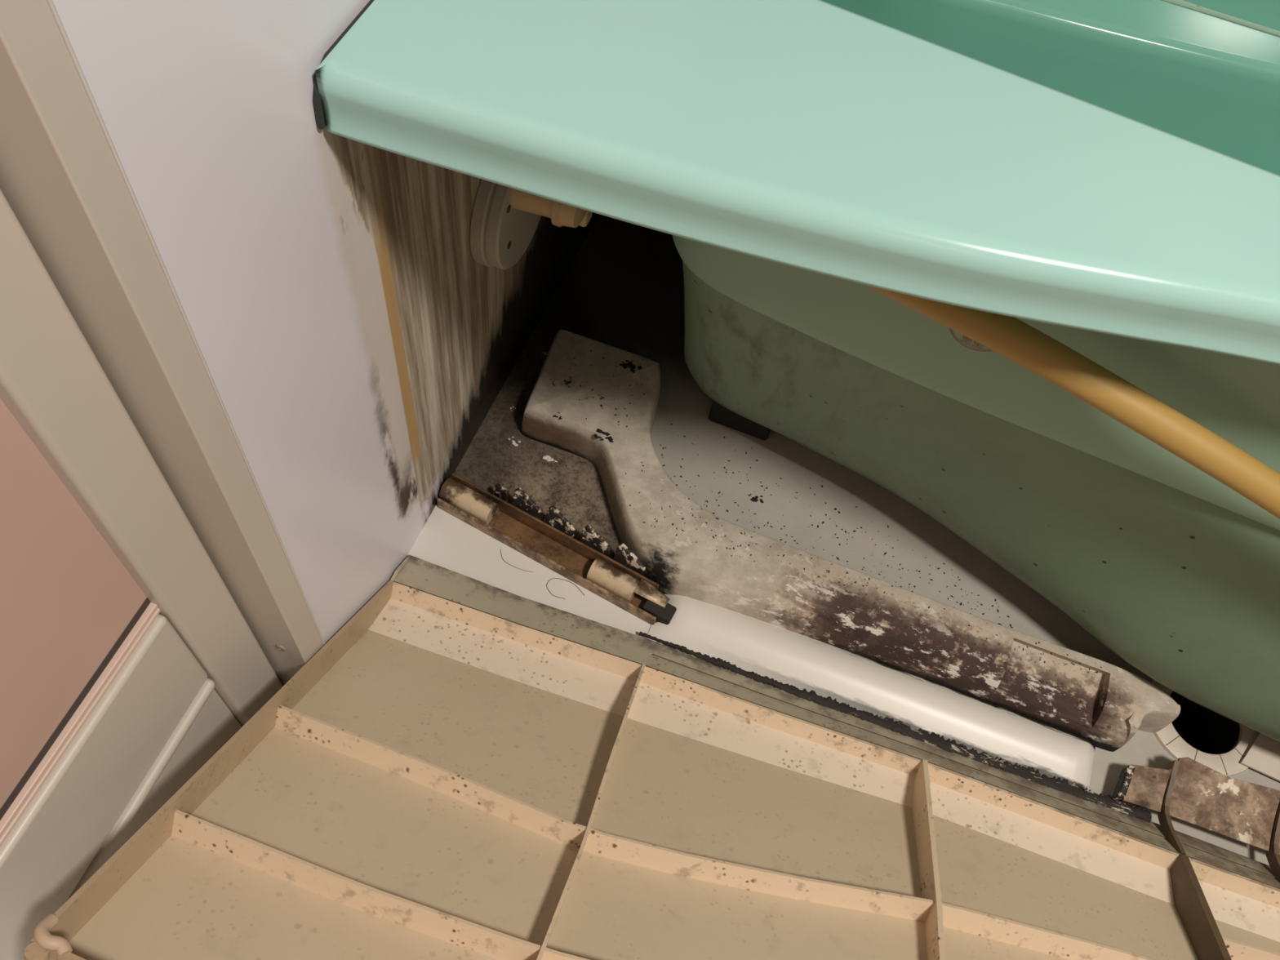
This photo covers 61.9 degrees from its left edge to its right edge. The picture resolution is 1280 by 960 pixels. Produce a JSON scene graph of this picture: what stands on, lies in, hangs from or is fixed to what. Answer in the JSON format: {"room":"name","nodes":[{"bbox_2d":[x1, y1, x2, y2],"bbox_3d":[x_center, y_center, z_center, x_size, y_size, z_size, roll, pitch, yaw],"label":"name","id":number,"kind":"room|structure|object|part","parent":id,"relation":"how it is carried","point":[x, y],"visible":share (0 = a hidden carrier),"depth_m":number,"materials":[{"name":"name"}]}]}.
{"room":"damaged room","nodes":[
{"label":"damaged room","id":0,"kind":"room"},
{"bbox_2d":[52,0,599,644],"bbox_3d":[-0.011,-0.767,0.192,0.050,2.240,0.930,21,60,6],"label":"wall","id":1,"kind":"structure","parent":0,"point":[354,344],"depth_m":0.62,"materials":[{"name":"white paint"}]},
{"bbox_2d":[470,179,592,269],"bbox_3d":[-0.077,-0.216,0.861,0.077,0.112,0.112,21,60,6],"label":"wall fitting","id":2,"kind":"object","parent":1,"relation":"attached to","point":[504,221],"visible":0.47,"depth_m":0.82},
{"bbox_3d":[-0.048,-0.215,0.843,0.018,0.028,0.018,21,60,6],"label":"lever","id":3,"kind":"part","parent":2,"relation":"part of","materials":[{"name":"beige plastic"}]},
{"bbox_2d":[407,214,1279,865],"bbox_3d":[0.448,0.495,0.798,1.670,0.017,1.990,21,60,6],"label":"floor","id":4,"kind":"structure","parent":0,"point":[623,288],"depth_m":1.03,"materials":[{"name":"grey concrete"}]},
{"bbox_2d":[507,435,520,446],"bbox_3d":[-0.125,-0.039,1.056,0.013,0.001,0.008,32,61,12],"label":"flake","id":5,"kind":"object","parent":4,"relation":"on","point":[514,443],"visible":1,"depth_m":1.05,"materials":[{"name":"white paint"}]},
{"bbox_2d":[542,455,557,462],"bbox_3d":[-0.088,-0.021,1.049,0.016,0.001,0.007,21,60,6],"label":"flake","id":6,"kind":"object","parent":4,"relation":"on","point":[548,458],"visible":1,"depth_m":1.05,"materials":[{"name":"white paint"}]},
{"bbox_2d":[436,472,676,625],"bbox_3d":[-0.073,0.057,0.983,0.246,0.039,0.041,28,61,10],"label":"rail","id":7,"kind":"object","parent":4,"relation":"on","point":[620,580],"visible":1,"depth_m":0.99,"materials":[{"name":"brown wood"}]},
{"bbox_2d":[546,577,584,599],"bbox_3d":[-0.068,0.101,0.980,0.037,0.001,0.019,21,60,6],"label":"strand","id":8,"kind":"object","parent":4,"relation":"on","point":[553,578],"visible":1,"depth_m":0.98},
{"bbox_2d":[593,428,613,442],"bbox_3d":[-0.034,-0.042,1.014,0.021,0.002,0.012,21,60,6],"label":"clump","id":9,"kind":"object","parent":4,"relation":"on","point":[610,438],"visible":1,"depth_m":1.01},
{"bbox_2d":[619,360,642,373],"bbox_3d":[-0.009,-0.113,1.054,0.023,0.002,0.013,21,60,6],"label":"clump","id":10,"kind":"object","parent":4,"relation":"on","point":[629,365],"visible":1,"depth_m":1.05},
{"bbox_2d":[24,555,1279,959],"bbox_3d":[0.284,0.320,0.700,1.163,0.330,0.488,21,60,6],"label":"apron panel","id":11,"kind":"object","parent":4,"relation":"on","point":[468,768],"visible":1,"depth_m":0.80,"materials":[{"name":"beige plastic"}]},
{"bbox_3d":[-0.320,0.258,0.567,0.012,0.028,0.024,21,60,6],"label":"corner post","id":12,"kind":"part","parent":11,"relation":"part of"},
{"bbox_3d":[0.434,0.260,0.914,0.031,0.016,0.039,21,60,6],"label":"hook plate","id":13,"kind":"part","parent":11,"relation":"part of","materials":[{"name":"brown metal"}]},
{"bbox_3d":[0.496,0.274,0.907,0.085,0.021,0.052,21,60,6],"label":"hook plate","id":14,"kind":"part","parent":11,"relation":"part of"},
{"bbox_2d":[750,495,764,502],"bbox_3d":[0.115,0.018,1.049,0.014,0.001,0.008,1,60,-6],"label":"clump","id":15,"kind":"object","parent":4,"relation":"on","point":[753,499],"visible":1,"depth_m":1.05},
{"bbox_2d":[313,0,1279,741],"bbox_3d":[0.561,-0.159,0.890,1.300,0.538,0.822,21,60,6],"label":"bathtub","id":16,"kind":"object","parent":4,"relation":"on","point":[1102,177],"visible":0.98,"depth_m":0.56,"materials":[{"name":"green plastic"}]},
{"bbox_2d":[865,284,1279,519],"bbox_3d":[0.366,0.012,0.673,0.866,0.244,0.039,22,60,6],"label":"pipe","id":17,"kind":"object","parent":16,"relation":"attached to","point":[1011,337],"visible":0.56,"depth_m":0.63,"materials":[{"name":"orange plastic"}]},
{"bbox_2d":[659,413,1013,627],"bbox_3d":[0.188,0.043,1.043,0.379,0.001,0.115,21,60,6],"label":"debris specks","id":18,"kind":"object","parent":4,"relation":"on","point":[762,486],"depth_m":1.04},
{"bbox_2d":[521,328,1180,751],"bbox_3d":[0.153,0.081,0.988,0.680,0.050,0.188,34,62,13],"label":"concrete ledge","id":19,"kind":"object","parent":4,"relation":"on","point":[684,548],"visible":0.99,"depth_m":0.96,"materials":[{"name":"grey concrete"}]},
{"bbox_2d":[1150,678,1259,776],"bbox_3d":[0.512,0.237,1.010,0.108,0.084,0.108,21,60,6],"label":"floor drain","id":20,"kind":"object","parent":4,"relation":"in","point":[1200,734],"visible":0.41,"depth_m":0.98,"materials":[{"name":"white plastic"}]},
{"bbox_2d":[1240,733,1279,781],"bbox_3d":[0.667,0.287,0.944,0.267,0.006,0.051,25,60,8],"label":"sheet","id":21,"kind":"object","parent":4,"relation":"on","point":[1263,756],"visible":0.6,"depth_m":0.95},
{"bbox_3d":[0.164,0.725,-0.663,1.740,2.240,0.040,21,60,6],"label":"wall","id":22,"kind":"structure","parent":0,"visible":0},
{"bbox_2d":[0,0,324,959],"bbox_3d":[-0.365,0.013,-0.304,0.062,2.240,1.052,21,60,6],"label":"door","id":23,"kind":"structure","parent":22,"relation":"in","point":[153,602],"depth_m":0.56,"materials":[{"name":"metal"}]},
{"bbox_3d":[-0.386,0.030,-0.271,0.006,1.638,0.922,21,60,6],"label":"pane","id":24,"kind":"part","parent":23,"relation":"part of","materials":[{"name":"pink glass"}]},
{"bbox_3d":[-0.468,0.470,0.475,0.020,0.107,0.919,21,60,6],"label":"rail","id":25,"kind":"part","parent":23,"relation":"part of","materials":[{"name":"white plastic"}]},
{"bbox_3d":[-0.487,0.537,0.594,0.020,0.146,0.919,21,60,6],"label":"kick rail","id":26,"kind":"part","parent":23,"relation":"part of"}
]}

